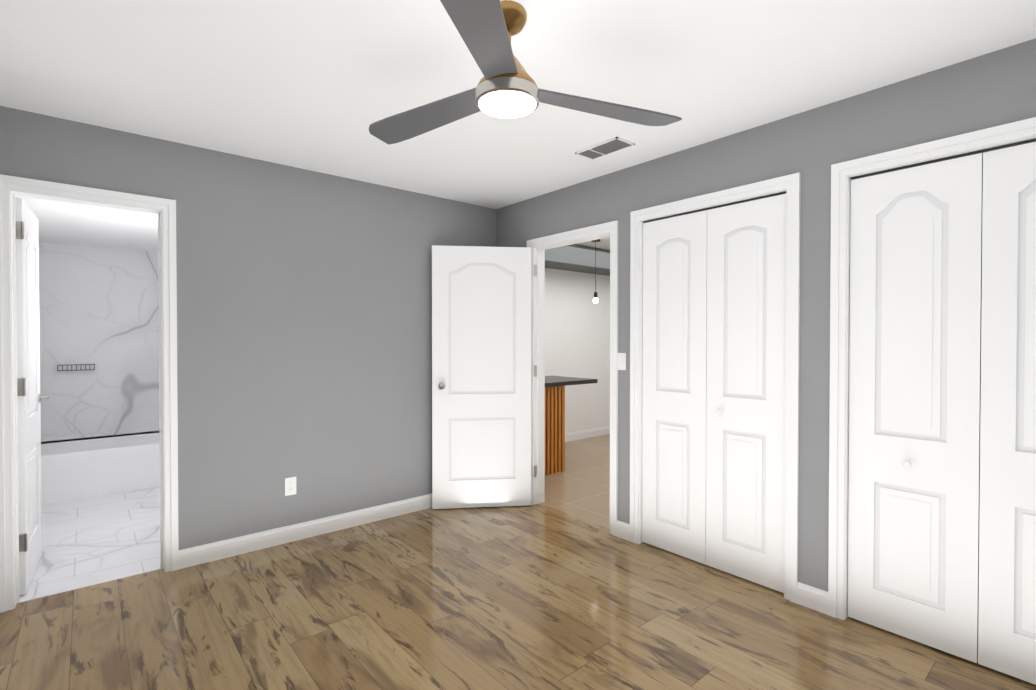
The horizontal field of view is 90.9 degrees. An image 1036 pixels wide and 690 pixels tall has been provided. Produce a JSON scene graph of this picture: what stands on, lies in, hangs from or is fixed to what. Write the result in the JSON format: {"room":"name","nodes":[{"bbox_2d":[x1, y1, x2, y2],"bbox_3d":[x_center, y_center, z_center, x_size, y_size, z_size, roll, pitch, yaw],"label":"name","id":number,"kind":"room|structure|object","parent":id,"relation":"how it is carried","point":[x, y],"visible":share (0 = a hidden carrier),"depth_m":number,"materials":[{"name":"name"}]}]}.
{"room":"bedroom","nodes":[
{"label":"bedroom","id":0,"kind":"room"},
{"bbox_2d":[15,196,157,251],"bbox_3d":[-2.891,-0.978,4.038,1.560,0.100,2.700,-1,1,-40],"label":"ceiling","id":1,"kind":"structure","parent":0,"point":[72,223],"depth_m":3.95,"materials":[{"name":"white paint"}]},
{"bbox_2d":[39,241,158,441],"bbox_3d":[-3.791,0.060,5.135,1.530,2.400,0.120,-1,1,-40],"label":"wall","id":2,"kind":"structure","parent":0,"point":[98,307],"depth_m":4.85,"materials":[{"name":"white stone"}]},
{"bbox_2d":[57,364,94,370],"bbox_3d":[-4.096,0.207,4.731,0.260,0.056,0.100,-1,1,-40],"label":"caddy","id":3,"kind":"object","parent":2,"relation":"attached to","point":[76,367],"visible":1,"depth_m":4.69,"materials":[{"name":"grey metal"}]},
{"bbox_2d":[0,106,495,549],"bbox_3d":[-1.449,0.059,3.423,3.208,2.440,0.120,-1,1,-40],"label":"wall","id":4,"kind":"structure","parent":0,"point":[304,327],"depth_m":3.29,"materials":[{"name":"grey paint"}]},
{"bbox_2d":[0,174,178,612],"bbox_3d":[-2.272,0.258,2.728,0.639,2.058,0.120,-1,1,-40],"label":"door frame","id":5,"kind":"structure","parent":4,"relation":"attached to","point":[12,193],"depth_m":2.56,"materials":[{"name":"white paint"}]},
{"bbox_2d":[15,197,48,594],"bbox_3d":[-2.716,0.263,2.843,0.133,2.030,0.608,-1,1,-40],"label":"door leaf","id":6,"kind":"structure","parent":5,"relation":"attached to","point":[29,397],"depth_m":2.74,"materials":[{"name":"white paint"}]},
{"bbox_2d":[285,477,295,495],"bbox_3d":[-1.480,0.920,3.321,0.070,0.114,0.009,-1,1,-40],"label":"electrical outlet plate","id":7,"kind":"object","parent":4,"relation":"attached to","point":[290,485],"visible":1,"depth_m":3.32,"materials":[{"name":"white plastic"}]},
{"bbox_2d":[179,494,431,568],"bbox_3d":[-1.064,1.224,3.673,2.315,0.105,0.015,-1,1,-40],"label":"baseboard","id":8,"kind":"structure","parent":4,"relation":"attached to","point":[205,553],"depth_m":3.34,"materials":[{"name":"white paint"}]},
{"bbox_2d":[0,503,1035,689],"bbox_3d":[0.290,1.325,1.949,3.938,0.060,4.520,-1,1,-40],"label":"floor","id":9,"kind":"structure","parent":0,"point":[539,596],"depth_m":2.35,"materials":[{"name":"laminate"}]},
{"bbox_2d":[0,0,1035,249],"bbox_3d":[1.103,-1.210,3.376,7.058,0.100,5.690,-1,1,-40],"label":"ceiling","id":10,"kind":"structure","parent":0,"point":[320,86],"depth_m":2.12,"materials":[{"name":"white paint"}]},
{"bbox_2d":[369,0,681,144],"bbox_3d":[-0.071,-0.979,1.867,1.261,0.328,1.171,-1,1,-40],"label":"fan","id":11,"kind":"object","parent":10,"relation":"hanging from","point":[506,87],"visible":1,"depth_m":1.72,"materials":[{"name":"grey metal"}]},
{"bbox_2d":[545,244,609,275],"bbox_3d":[0.711,-1.072,6.321,3.606,0.238,0.448,-1,1,-40],"label":"soffit","id":12,"kind":"structure","parent":10,"relation":"attached to","point":[576,258],"depth_m":6.11,"materials":[{"name":"grey paint"}]},
{"bbox_2d":[591,239,599,302],"bbox_3d":[0.876,-0.828,5.750,0.100,0.717,0.100,-1,1,-40],"label":"pendant lamp","id":13,"kind":"object","parent":10,"relation":"hanging from","point":[595,299],"visible":0.96,"depth_m":5.75,"materials":[{"name":"grey metal"}]},
{"bbox_2d":[575,137,634,159],"bbox_3d":[0.506,-1.151,2.995,0.160,0.010,0.320,-1,1,-40],"label":"ceiling vent","id":14,"kind":"object","parent":10,"relation":"in","point":[607,147],"visible":0.98,"depth_m":2.98,"materials":[{"name":"white plastic"}]},
{"bbox_2d":[545,268,609,433],"bbox_3d":[0.572,0.024,6.590,3.730,2.440,0.120,-1,1,-40],"label":"wall","id":15,"kind":"structure","parent":0,"point":[577,331],"depth_m":6.72,"materials":[{"name":"white paint"}]},
{"bbox_2d":[565,426,609,441],"bbox_3d":[0.570,1.193,6.513,3.610,0.105,0.015,-1,1,-40],"label":"baseboard","id":16,"kind":"structure","parent":15,"relation":"attached to","point":[578,435],"depth_m":6.78,"materials":[{"name":"white paint"}]},
{"bbox_2d":[496,38,1035,591],"bbox_3d":[0.904,0.061,3.221,0.120,2.440,5.690,-1,1,-40],"label":"wall","id":17,"kind":"structure","parent":0,"point":[960,98],"depth_m":2.50,"materials":[{"name":"grey paint"}]},
{"bbox_2d":[533,232,609,504],"bbox_3d":[0.421,0.247,3.793,0.120,2.058,0.811,-1,1,-40],"label":"liner","id":18,"kind":"object","parent":17,"relation":"attached to","point":[537,375],"depth_m":4.08,"materials":[{"name":"white paint"}]},
{"bbox_2d":[432,245,531,508],"bbox_3d":[-0.282,0.250,3.996,0.673,2.030,0.475,-1,1,-40],"label":"door leaf","id":19,"kind":"structure","parent":18,"relation":"attached to","point":[481,368],"depth_m":3.97,"materials":[{"name":"white paint"}]},
{"bbox_2d":[527,220,617,535],"bbox_3d":[0.368,0.223,3.749,0.016,2.107,0.909,-1,1,-40],"label":"door frame","id":20,"kind":"structure","parent":17,"relation":"attached to","point":[612,227],"depth_m":3.43,"materials":[{"name":"white paint"}]},
{"bbox_2d":[617,353,625,369],"bbox_3d":[0.685,0.110,3.377,0.012,0.114,0.068,-1,1,-40],"label":"switch plate","id":21,"kind":"object","parent":17,"relation":"attached to","point":[621,361],"visible":1,"depth_m":3.37,"materials":[{"name":"white plastic"}]},
{"bbox_2d":[639,189,786,569],"bbox_3d":[1.117,0.238,2.971,0.120,2.093,0.926,-1,1,-40],"label":"liner","id":22,"kind":"object","parent":17,"relation":"attached to","point":[783,190],"depth_m":3.27,"materials":[{"name":"white paint"}]},
{"bbox_2d":[642,191,785,592],"bbox_3d":[1.087,0.242,2.945,0.067,2.064,0.886,-1,1,-40],"label":"bifold closet door","id":23,"kind":"structure","parent":22,"relation":"attached to","point":[713,406],"depth_m":2.89,"materials":[{"name":"white paint"}]},
{"bbox_2d":[630,172,800,602],"bbox_3d":[1.065,0.214,2.927,0.016,2.142,1.024,-1,1,-40],"label":"door frame","id":24,"kind":"structure","parent":17,"relation":"attached to","point":[792,182],"depth_m":2.58,"materials":[{"name":"white paint"}]},
{"bbox_2d":[828,117,1035,619],"bbox_3d":[1.829,0.224,2.024,0.016,2.142,1.059,-1,1,-40],"label":"door frame","id":25,"kind":"structure","parent":17,"relation":"attached to","point":[948,145],"depth_m":2.39,"materials":[{"name":"white paint"}]},
{"bbox_2d":[844,135,1035,619],"bbox_3d":[1.881,0.248,2.069,0.120,2.093,0.961,-1,1,-40],"label":"liner","id":26,"kind":"object","parent":17,"relation":"attached to","point":[1034,136],"depth_m":2.39,"materials":[{"name":"white paint"}]},
{"bbox_2d":[848,138,1035,684],"bbox_3d":[1.851,0.252,2.043,0.067,2.064,0.921,-1,1,-40],"label":"bifold closet door","id":27,"kind":"structure","parent":26,"relation":"attached to","point":[942,470],"depth_m":2.12,"materials":[{"name":"white paint"}]},
{"label":"outside","id":28,"kind":"structure","parent":0,"visible":0},
{"bbox_2d":[17,486,161,602],"bbox_3d":[-2.911,1.302,4.086,1.800,0.060,2.880,-1,1,-40],"label":"floor","id":29,"kind":"structure","parent":28,"point":[89,541],"depth_m":3.32,"materials":[{"name":"tile"}]},
{"bbox_2d":[41,431,159,504],"bbox_3d":[-3.517,1.070,4.799,1.554,0.388,0.757,-1,1,-40],"label":"bathtub","id":30,"kind":"object","parent":29,"relation":"on","point":[78,468],"visible":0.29,"depth_m":4.37,"materials":[{"name":"white ceramic"}]},
{"bbox_2d":[540,434,609,528],"bbox_3d":[1.380,1.285,5.604,3.790,0.060,2.690,-1,1,-40],"label":"floor","id":31,"kind":"structure","parent":28,"point":[579,486],"depth_m":4.66,"materials":[{"name":"beige tile"}]},
{"bbox_2d":[545,376,597,475],"bbox_3d":[0.136,0.810,5.206,1.256,0.900,0.680,-1,1,-40],"label":"kitchen island","id":32,"kind":"object","parent":31,"relation":"on","point":[555,424],"depth_m":5.02,"materials":[{"name":"brown wood"}]}
]}

